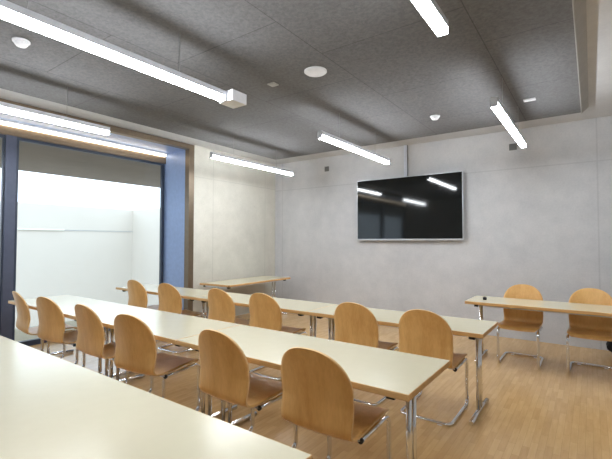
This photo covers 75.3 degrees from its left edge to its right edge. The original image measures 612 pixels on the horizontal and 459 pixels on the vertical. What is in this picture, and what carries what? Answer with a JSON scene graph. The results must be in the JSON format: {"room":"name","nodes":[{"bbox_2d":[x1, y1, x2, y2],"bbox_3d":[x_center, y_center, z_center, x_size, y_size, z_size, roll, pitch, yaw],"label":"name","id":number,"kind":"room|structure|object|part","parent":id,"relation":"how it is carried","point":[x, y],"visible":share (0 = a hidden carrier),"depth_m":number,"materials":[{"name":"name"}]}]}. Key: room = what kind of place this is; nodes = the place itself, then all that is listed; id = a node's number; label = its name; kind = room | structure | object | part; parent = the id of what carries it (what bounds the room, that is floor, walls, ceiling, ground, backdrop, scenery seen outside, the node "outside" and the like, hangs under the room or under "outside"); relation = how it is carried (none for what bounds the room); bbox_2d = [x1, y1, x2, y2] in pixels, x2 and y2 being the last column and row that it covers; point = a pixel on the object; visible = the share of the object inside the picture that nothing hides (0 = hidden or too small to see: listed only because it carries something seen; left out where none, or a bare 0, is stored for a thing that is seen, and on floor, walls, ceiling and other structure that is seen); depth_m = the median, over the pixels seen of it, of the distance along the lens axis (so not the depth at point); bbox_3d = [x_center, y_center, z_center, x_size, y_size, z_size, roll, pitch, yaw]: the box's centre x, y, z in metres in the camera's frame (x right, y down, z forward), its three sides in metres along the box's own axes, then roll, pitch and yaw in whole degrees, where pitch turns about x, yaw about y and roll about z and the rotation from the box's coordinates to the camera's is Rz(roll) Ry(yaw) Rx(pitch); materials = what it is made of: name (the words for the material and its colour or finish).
{"room":"classroom","nodes":[
{"label":"classroom","id":0,"kind":"room"},
{"bbox_2d":[193,145,274,317],"bbox_3d":[-1.707,0.178,8.190,0.900,3.305,2.240,-1,-2,36],"label":"wall","id":1,"kind":"structure","parent":0,"point":[234,204],"depth_m":7.79,"materials":[{"name":"paint"}]},
{"bbox_2d":[0,125,165,163],"bbox_3d":[-4.725,-1.442,4.497,0.120,0.272,7.360,-1,-2,36],"label":"trim","id":2,"kind":"structure","parent":1,"relation":"attached to","point":[5,130],"depth_m":6.08,"materials":[{"name":"brown wood"}]},
{"bbox_2d":[0,118,166,156],"bbox_3d":[-4.644,-1.459,4.451,0.065,0.067,7.060,-1,-2,36],"label":"light","id":3,"kind":"object","parent":1,"relation":"attached to","point":[5,122],"visible":1,"depth_m":6.02,"materials":[{"name":"white plastic"}]},
{"bbox_2d":[12,137,164,345],"bbox_3d":[-3.333,0.204,6.389,0.060,2.900,2.340,-1,-2,36],"label":"window","id":4,"kind":"structure","parent":1,"relation":"in","point":[36,341],"depth_m":6.07,"materials":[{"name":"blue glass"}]},
{"bbox_2d":[0,112,183,153],"bbox_3d":[-4.481,-1.542,4.257,0.560,0.086,7.250,-1,-2,36],"label":"trim","id":5,"kind":"structure","parent":1,"relation":"attached to","point":[112,137],"depth_m":6.09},
{"bbox_2d":[0,98,188,149],"bbox_3d":[-4.208,-1.548,4.061,0.112,0.086,7.250,-1,-2,36],"label":"trim","id":6,"kind":"structure","parent":1,"relation":"attached to","point":[113,129],"depth_m":6.04,"materials":[{"name":"brown wood"}]},
{"bbox_2d":[163,150,184,309],"bbox_3d":[-2.360,0.094,7.214,0.620,3.172,0.110,-1,-2,36],"label":"trim","id":7,"kind":"structure","parent":1,"relation":"attached to","point":[174,175],"depth_m":7.17,"materials":[{"name":"blue paint"}]},
{"bbox_2d":[184,144,194,310],"bbox_3d":[-2.063,0.088,7.001,0.112,3.172,0.110,-1,-2,36],"label":"trim","id":8,"kind":"structure","parent":1,"relation":"attached to","point":[189,153],"depth_m":6.97,"materials":[{"name":"brown wood"}]},
{"bbox_2d":[0,0,611,164],"bbox_3d":[-0.645,-1.757,2.952,8.800,0.250,10.000,-1,-2,36],"label":"ceiling","id":9,"kind":"structure","parent":0,"point":[599,12],"depth_m":5.22,"materials":[{"name":"concrete"}]},
{"bbox_2d":[0,0,580,159],"bbox_3d":[-0.983,-1.580,3.096,4.997,0.095,8.248,-1,-2,36],"label":"ceiling panel","id":10,"kind":"object","parent":9,"relation":"attached to","point":[388,70],"visible":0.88,"depth_m":3.66,"materials":[{"name":"grey concrete"}]},
{"bbox_2d":[12,37,29,47],"bbox_3d":[-2.309,-1.506,3.217,0.124,0.050,0.124,-1,-2,36],"label":"smoke detector","id":11,"kind":"object","parent":10,"relation":"attached to","point":[20,42],"visible":1,"depth_m":3.19,"materials":[{"name":"white plastic"}]},
{"bbox_2d":[0,87,109,134],"bbox_3d":[-2.812,-1.309,3.764,0.062,0.413,1.914,-1,-2,36],"label":"pendant light","id":12,"kind":"object","parent":10,"relation":"hanging from","point":[5,107],"visible":1,"depth_m":4.04,"materials":[{"name":"white"}]},
{"bbox_2d":[0,106,108,134],"bbox_3d":[-2.813,-1.123,3.758,0.058,0.040,1.898,-1,-2,36],"label":"diffuser","id":13,"kind":"object","parent":12,"relation":"attached to","point":[13,110],"depth_m":4.05,"materials":[{"name":"white plastic"}]},
{"bbox_2d":[0,0,246,108],"bbox_3d":[-1.211,-1.338,2.732,0.170,0.413,2.107,-1,-2,36],"label":"pendant light","id":14,"kind":"object","parent":10,"relation":"hanging from","point":[9,11],"visible":1,"depth_m":2.60,"materials":[{"name":"white"}]},
{"bbox_2d":[210,149,292,175],"bbox_3d":[-0.817,-1.222,6.538,0.062,0.413,1.914,-1,-2,36],"label":"pendant light","id":15,"kind":"object","parent":10,"relation":"hanging from","point":[213,155],"visible":1,"depth_m":6.36,"materials":[{"name":"white"}]},
{"bbox_2d":[267,82,278,86],"bbox_3d":[-0.341,-1.495,4.096,0.090,0.014,0.090,-1,-2,36],"label":"ceiling plate","id":16,"kind":"object","parent":10,"relation":"attached to","point":[272,84],"visible":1,"depth_m":4.08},
{"bbox_2d":[304,66,326,76],"bbox_3d":[0.090,-1.497,3.783,0.216,0.027,0.216,-1,-2,36],"label":"ceiling speaker","id":17,"kind":"object","parent":10,"relation":"attached to","point":[313,71],"visible":1,"depth_m":3.74,"materials":[{"name":"white plastic"}]},
{"bbox_2d":[307,69,323,76],"bbox_3d":[0.090,-1.488,3.783,0.176,0.009,0.176,-1,-2,36],"label":"grille","id":18,"kind":"object","parent":17,"relation":"attached to","point":[310,72],"depth_m":3.76,"materials":[{"name":"white plastic"}]},
{"bbox_2d":[318,113,389,163],"bbox_3d":[0.720,-1.253,5.434,0.062,0.413,1.914,-1,-2,36],"label":"pendant light","id":19,"kind":"object","parent":10,"relation":"hanging from","point":[322,135],"visible":1,"depth_m":5.18,"materials":[{"name":"white"}]},
{"bbox_2d":[319,135,388,163],"bbox_3d":[0.720,-1.067,5.428,0.058,0.040,1.898,-1,-2,36],"label":"diffuser","id":20,"kind":"object","parent":19,"relation":"attached to","point":[328,138],"depth_m":5.27,"materials":[{"name":"white plastic"}]},
{"bbox_2d":[411,0,447,36],"bbox_3d":[0.248,-1.371,1.565,0.062,0.413,1.914,-1,-2,36],"label":"pendant light","id":21,"kind":"object","parent":10,"relation":"hanging from","point":[430,10],"visible":1,"depth_m":2.16,"materials":[{"name":"white plastic"}]},
{"bbox_2d":[430,115,439,119],"bbox_3d":[1.669,-1.442,5.135,0.124,0.050,0.124,-1,-2,36],"label":"smoke detector","id":22,"kind":"object","parent":10,"relation":"attached to","point":[433,117],"visible":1,"depth_m":5.10,"materials":[{"name":"white plastic"}]},
{"bbox_2d":[490,78,525,147],"bbox_3d":[2.244,-1.284,4.340,0.062,0.413,1.914,-1,-2,36],"label":"pendant light","id":23,"kind":"object","parent":10,"relation":"hanging from","point":[496,105],"visible":1,"depth_m":4.00,"materials":[{"name":"white plastic"}]},
{"bbox_2d":[491,103,525,147],"bbox_3d":[2.243,-1.097,4.334,0.058,0.040,1.898,-1,-2,36],"label":"diffuser","id":24,"kind":"object","parent":23,"relation":"attached to","point":[499,110],"depth_m":4.10,"materials":[{"name":"white plastic"}]},
{"bbox_2d":[523,97,535,101],"bbox_3d":[2.545,-1.474,4.518,0.120,0.022,0.060,-1,-2,36],"label":"ceiling plate","id":25,"kind":"object","parent":10,"relation":"attached to","point":[534,98],"visible":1,"depth_m":4.50,"materials":[{"name":"white plastic"}]},
{"bbox_2d":[572,0,588,113],"bbox_3d":[1.122,-1.620,1.677,0.078,0.095,8.400,-1,-2,36],"label":"trim","id":26,"kind":"structure","parent":9,"relation":"attached to","point":[579,6],"depth_m":3.40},
{"bbox_2d":[29,313,611,458],"bbox_3d":[-0.670,1.612,2.865,8.450,0.120,9.600,-1,-2,36],"label":"floor","id":27,"kind":"structure","parent":0,"point":[531,412],"depth_m":3.53,"materials":[{"name":"brown wood"}]},
{"bbox_2d":[0,134,4,334],"bbox_3d":[-4.786,0.140,4.368,0.060,2.900,2.390,-1,-2,36],"label":"window","id":28,"kind":"structure","parent":27,"relation":"on","point":[2,136],"depth_m":5.33,"materials":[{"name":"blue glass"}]},
{"bbox_2d":[1,135,16,339],"bbox_3d":[-4.050,0.172,5.387,0.105,2.900,0.125,-1,-2,36],"label":"trim","id":29,"kind":"structure","parent":27,"relation":"on","point":[10,141],"depth_m":5.36,"materials":[{"name":"blue paint"}]},
{"bbox_2d":[12,291,77,364],"bbox_3d":[-3.027,1.144,4.582,0.456,0.915,0.601,-1,-2,41],"label":"chair","id":30,"kind":"object","parent":27,"relation":"on","point":[23,312],"visible":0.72,"depth_m":4.37,"materials":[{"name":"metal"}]},
{"bbox_3d":[-3.011,1.384,4.594,0.449,0.436,0.551,-1,-2,41],"label":"tube frame","id":31,"kind":"part","parent":30,"relation":"part of","materials":[{"name":"silver metal"}]},
{"bbox_2d":[8,295,136,377],"bbox_3d":[-2.748,1.231,4.611,1.687,0.740,0.681,-1,-2,36],"label":"table","id":32,"kind":"object","parent":27,"relation":"on","point":[66,303],"visible":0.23,"depth_m":4.55,"materials":[{"name":"beige laminate"}]},
{"bbox_2d":[36,296,108,374],"bbox_3d":[-2.485,1.133,4.193,0.456,0.915,0.601,-1,-2,29],"label":"chair","id":33,"kind":"object","parent":27,"relation":"on","point":[51,327],"visible":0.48,"depth_m":3.97,"materials":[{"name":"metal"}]},
{"bbox_3d":[-2.474,1.373,4.207,0.449,0.436,0.551,-1,-2,29],"label":"tube frame","id":34,"kind":"part","parent":33,"relation":"part of","materials":[{"name":"silver metal"}]},
{"bbox_2d":[74,304,153,392],"bbox_3d":[-1.814,1.120,3.711,0.456,0.915,0.601,-1,-2,35],"label":"chair","id":35,"kind":"object","parent":27,"relation":"on","point":[91,336],"visible":0.59,"depth_m":3.50,"materials":[{"name":"wood"}]},
{"bbox_3d":[-1.801,1.359,3.724,0.449,0.436,0.551,-1,-2,35],"label":"tube frame","id":36,"kind":"part","parent":35,"relation":"part of","materials":[{"name":"silver metal"}]},
{"bbox_2d":[127,280,158,341],"bbox_3d":[-2.335,1.186,5.931,0.456,0.915,0.601,-1,-2,34],"label":"chair","id":37,"kind":"object","parent":27,"relation":"on","point":[137,294],"visible":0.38,"depth_m":5.71,"materials":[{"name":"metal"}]},
{"bbox_2d":[0,335,311,458],"bbox_3d":[-1.441,1.151,1.903,3.032,0.740,0.795,-1,-2,36],"label":"table","id":38,"kind":"object","parent":27,"relation":"on","point":[52,407],"visible":1,"depth_m":1.59,"materials":[{"name":"beige laminate"}]},
{"bbox_2d":[73,307,240,417],"bbox_3d":[-1.413,1.204,3.651,1.597,0.740,0.681,-1,-2,36],"label":"table","id":39,"kind":"object","parent":27,"relation":"on","point":[169,327],"visible":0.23,"depth_m":3.54,"materials":[{"name":"beige laminate"}]},
{"bbox_2d":[114,314,200,410],"bbox_3d":[-1.235,1.107,3.259,0.456,0.915,0.601,-1,-2,28],"label":"chair","id":40,"kind":"object","parent":27,"relation":"on","point":[135,351],"visible":0.84,"depth_m":3.06,"materials":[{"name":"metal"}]},
{"bbox_3d":[-1.224,1.347,3.273,0.449,0.436,0.551,-1,-2,28],"label":"tube frame","id":41,"kind":"part","parent":40,"relation":"part of","materials":[{"name":"silver metal"}]},
{"bbox_2d":[116,284,226,352],"bbox_3d":[-2.058,1.272,5.950,1.890,0.740,0.610,-1,-2,36],"label":"table","id":42,"kind":"object","parent":27,"relation":"on","point":[186,293],"visible":0.38,"depth_m":5.66,"materials":[{"name":"beige laminate"}]},
{"bbox_2d":[158,283,205,353],"bbox_3d":[-1.717,1.173,5.487,0.456,0.915,0.601,-1,-2,32],"label":"chair","id":43,"kind":"object","parent":27,"relation":"on","point":[170,300],"visible":0.63,"depth_m":5.27,"materials":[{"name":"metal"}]},
{"bbox_3d":[-1.704,1.413,5.501,0.449,0.436,0.551,-1,-2,32],"label":"tube frame","id":44,"kind":"part","parent":43,"relation":"part of","materials":[{"name":"silver metal"}]},
{"bbox_2d":[208,288,249,325],"bbox_3d":[-0.890,1.157,4.894,0.456,0.915,0.601,-1,-2,36],"label":"chair","id":45,"kind":"object","parent":27,"relation":"on","point":[221,305],"visible":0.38,"depth_m":4.68,"materials":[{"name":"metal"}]},
{"bbox_2d":[200,276,289,314],"bbox_3d":[-1.085,1.320,7.472,0.700,0.740,1.780,-1,-2,32],"label":"table","id":46,"kind":"object","parent":27,"relation":"on","point":[231,283],"visible":0.56,"depth_m":7.31,"materials":[{"name":"beige laminate"}]},
{"bbox_3d":[-0.898,0.996,7.365,0.024,0.031,1.460,-1,-2,32],"label":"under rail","id":47,"kind":"part","parent":46,"relation":"part of","materials":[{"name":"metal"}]},
{"bbox_2d":[198,329,297,448],"bbox_3d":[-0.410,1.091,2.702,0.456,0.915,0.601,-1,-2,37],"label":"chair","id":48,"kind":"object","parent":27,"relation":"on","point":[225,375],"visible":0.84,"depth_m":2.52,"materials":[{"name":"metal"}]},
{"bbox_3d":[-0.396,1.331,2.715,0.449,0.436,0.551,-1,-2,37],"label":"tube frame","id":49,"kind":"part","parent":48,"relation":"part of","materials":[{"name":"silver metal"}]},
{"bbox_2d":[193,292,335,354],"bbox_3d":[-0.556,1.242,4.871,1.804,0.740,0.610,-1,-2,36],"label":"table","id":50,"kind":"object","parent":27,"relation":"on","point":[300,307],"visible":0.31,"depth_m":4.58,"materials":[{"name":"beige laminate"}]},
{"bbox_2d":[249,293,306,380],"bbox_3d":[-0.330,1.145,4.491,0.456,0.915,0.601,-1,-2,35],"label":"chair","id":51,"kind":"object","parent":27,"relation":"on","point":[265,312],"visible":0.65,"depth_m":4.28,"materials":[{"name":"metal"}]},
{"bbox_3d":[-0.316,1.385,4.503,0.449,0.436,0.551,-1,-2,35],"label":"tube frame","id":52,"kind":"part","parent":51,"relation":"part of","materials":[{"name":"silver metal"}]},
{"bbox_2d":[175,325,449,458],"bbox_3d":[-0.038,1.177,2.664,1.782,0.740,0.681,-1,-2,36],"label":"table","id":53,"kind":"object","parent":27,"relation":"on","point":[391,374],"visible":0.69,"depth_m":2.44,"materials":[{"name":"beige laminate"}]},
{"bbox_2d":[281,347,391,458],"bbox_3d":[0.167,1.080,2.287,0.456,0.915,0.601,-1,-2,35],"label":"chair","id":54,"kind":"object","parent":27,"relation":"on","point":[318,394],"visible":1,"depth_m":2.09,"materials":[{"name":"brown wood"}]},
{"bbox_3d":[0.181,1.319,2.300,0.449,0.436,0.551,-1,-2,35],"label":"tube frame","id":55,"kind":"part","parent":54,"relation":"part of","materials":[{"name":"silver metal"}]},
{"bbox_2d":[334,302,398,405],"bbox_3d":[0.579,1.127,3.838,0.456,0.915,0.601,-1,-2,36],"label":"chair","id":56,"kind":"object","parent":27,"relation":"on","point":[355,323],"visible":0.61,"depth_m":3.63,"materials":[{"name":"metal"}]},
{"bbox_3d":[0.593,1.367,3.850,0.449,0.436,0.551,-1,-2,36],"label":"tube frame","id":57,"kind":"part","parent":56,"relation":"part of","materials":[{"name":"silver metal"}]},
{"bbox_2d":[306,304,497,425],"bbox_3d":[0.872,1.214,3.844,1.708,0.740,0.610,-1,-2,36],"label":"table","id":58,"kind":"object","parent":27,"relation":"on","point":[473,329],"visible":0.67,"depth_m":3.52,"materials":[{"name":"beige laminate"}]},
{"bbox_2d":[399,309,468,426],"bbox_3d":[1.107,1.116,3.458,0.456,0.915,0.601,-1,-2,36],"label":"chair","id":59,"kind":"object","parent":27,"relation":"on","point":[421,332],"visible":0.78,"depth_m":3.26,"materials":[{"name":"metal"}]},
{"bbox_3d":[1.121,1.356,3.471,0.449,0.436,0.551,-1,-2,36],"label":"tube frame","id":60,"kind":"part","parent":59,"relation":"part of","materials":[{"name":"silver metal"}]},
{"bbox_2d":[497,284,543,368],"bbox_3d":[2.658,1.163,4.913,0.456,0.915,0.601,-1,-2,36],"label":"chair","id":61,"kind":"object","parent":27,"relation":"on","point":[514,319],"visible":0.92,"depth_m":5.04,"materials":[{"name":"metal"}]},
{"bbox_3d":[2.644,1.401,4.886,0.449,0.436,0.551,-1,-2,36],"label":"tube frame","id":62,"kind":"part","parent":61,"relation":"part of","materials":[{"name":"silver metal"}]},
{"bbox_2d":[465,296,611,362],"bbox_3d":[2.853,1.239,4.581,1.795,0.740,0.620,-1,-2,36],"label":"table","id":63,"kind":"object","parent":27,"relation":"on","point":[595,310],"visible":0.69,"depth_m":4.59,"materials":[{"name":"beige laminate"}]},
{"bbox_3d":[2.749,0.913,4.445,1.475,0.031,0.024,-1,-2,36],"label":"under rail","id":64,"kind":"part","parent":63,"relation":"part of","materials":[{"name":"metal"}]},
{"bbox_2d":[566,288,611,373],"bbox_3d":[3.235,1.151,4.499,0.456,0.915,0.601,-1,-2,37],"label":"chair","id":65,"kind":"object","parent":27,"relation":"on","point":[580,326],"visible":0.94,"depth_m":4.64,"materials":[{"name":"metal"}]},
{"bbox_3d":[3.220,1.390,4.472,0.449,0.436,0.551,-1,-2,37],"label":"tube frame","id":66,"kind":"part","parent":65,"relation":"part of","materials":[{"name":"silver metal"}]},
{"bbox_2d":[606,341,611,351],"bbox_3d":[4.096,1.460,5.062,0.430,0.326,0.320,-1,-2,36],"label":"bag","id":67,"kind":"object","parent":27,"relation":"on","point":[608,343],"visible":0.71,"depth_m":5.11,"materials":[{"name":"black fabric"}]},
{"bbox_2d":[275,116,611,350],"bbox_3d":[2.227,0.145,6.896,8.800,3.305,0.250,-1,-2,36],"label":"wall","id":68,"kind":"structure","parent":0,"point":[538,215],"depth_m":6.38,"materials":[{"name":"concrete"}]},
{"bbox_2d":[404,145,407,176],"bbox_3d":[1.783,-1.060,7.077,0.066,0.884,0.033,-1,-2,36],"label":"duct","id":69,"kind":"object","parent":68,"relation":"attached to","point":[405,146],"visible":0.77,"depth_m":7.06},
{"bbox_2d":[357,171,463,239],"bbox_3d":[1.781,-0.372,7.021,1.932,1.126,0.091,-1,-2,36],"label":"television","id":70,"kind":"object","parent":68,"relation":"attached to","point":[427,206],"visible":1,"depth_m":6.92,"materials":[{"name":"black glass"}]},
{"bbox_2d":[509,143,516,150],"bbox_3d":[3.176,-1.268,6.093,0.104,0.100,0.014,-1,-2,36],"label":"wall socket","id":71,"kind":"object","parent":68,"relation":"attached to","point":[511,146],"visible":1,"depth_m":6.08,"materials":[{"name":"grey plastic"}]},
{"bbox_3d":[-9.826,5.827,9.072,10.700,0.200,22.000,-1,-2,36],"label":"ground","id":72,"kind":"structure","parent":0,"visible":0},
{"bbox_2d":[0,201,132,328],"bbox_3d":[-11.578,2.370,7.587,0.300,6.617,17.370,-1,-2,36],"label":"wall","id":73,"kind":"structure","parent":72,"relation":"on","point":[86,264],"depth_m":12.93,"materials":[{"name":"white paint"}]},
{"bbox_2d":[17,228,64,230],"bbox_3d":[-12.118,-0.178,6.607,0.050,0.050,15.020,-1,-2,36],"label":"ledge","id":74,"kind":"object","parent":73,"relation":"attached to","point":[17,228],"visible":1,"depth_m":12.07,"materials":[{"name":"metal"}]},
{"bbox_2d":[65,230,132,231],"bbox_3d":[-7.066,0.052,13.662,0.015,0.030,2.340,-1,-2,36],"label":"strip","id":75,"kind":"object","parent":73,"relation":"attached to","point":[65,230],"visible":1,"depth_m":13.54,"materials":[{"name":"grey metal"}]},
{"bbox_2d":[132,208,159,305],"bbox_3d":[-3.547,2.536,12.692,7.380,6.617,0.300,-1,-2,36],"label":"wall","id":76,"kind":"structure","parent":72,"relation":"on","point":[146,222],"depth_m":14.07,"materials":[{"name":"white paint"}]},
{"label":"outside","id":77,"kind":"structure","parent":0,"visible":0},
{"bbox_2d":[15,320,77,341],"bbox_3d":[-4.888,1.800,5.646,1.450,0.260,22.000,-1,-2,36],"label":"terrace","id":78,"kind":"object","parent":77,"point":[19,335],"depth_m":6.40,"materials":[{"name":"concrete"}]},
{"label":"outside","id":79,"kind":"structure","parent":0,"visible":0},
{"bbox_2d":[0,138,160,187],"bbox_3d":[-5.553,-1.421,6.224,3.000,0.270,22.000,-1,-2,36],"label":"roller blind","id":80,"kind":"structure","parent":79,"point":[36,158],"depth_m":7.78,"materials":[{"name":"grey fabric"}]}
]}

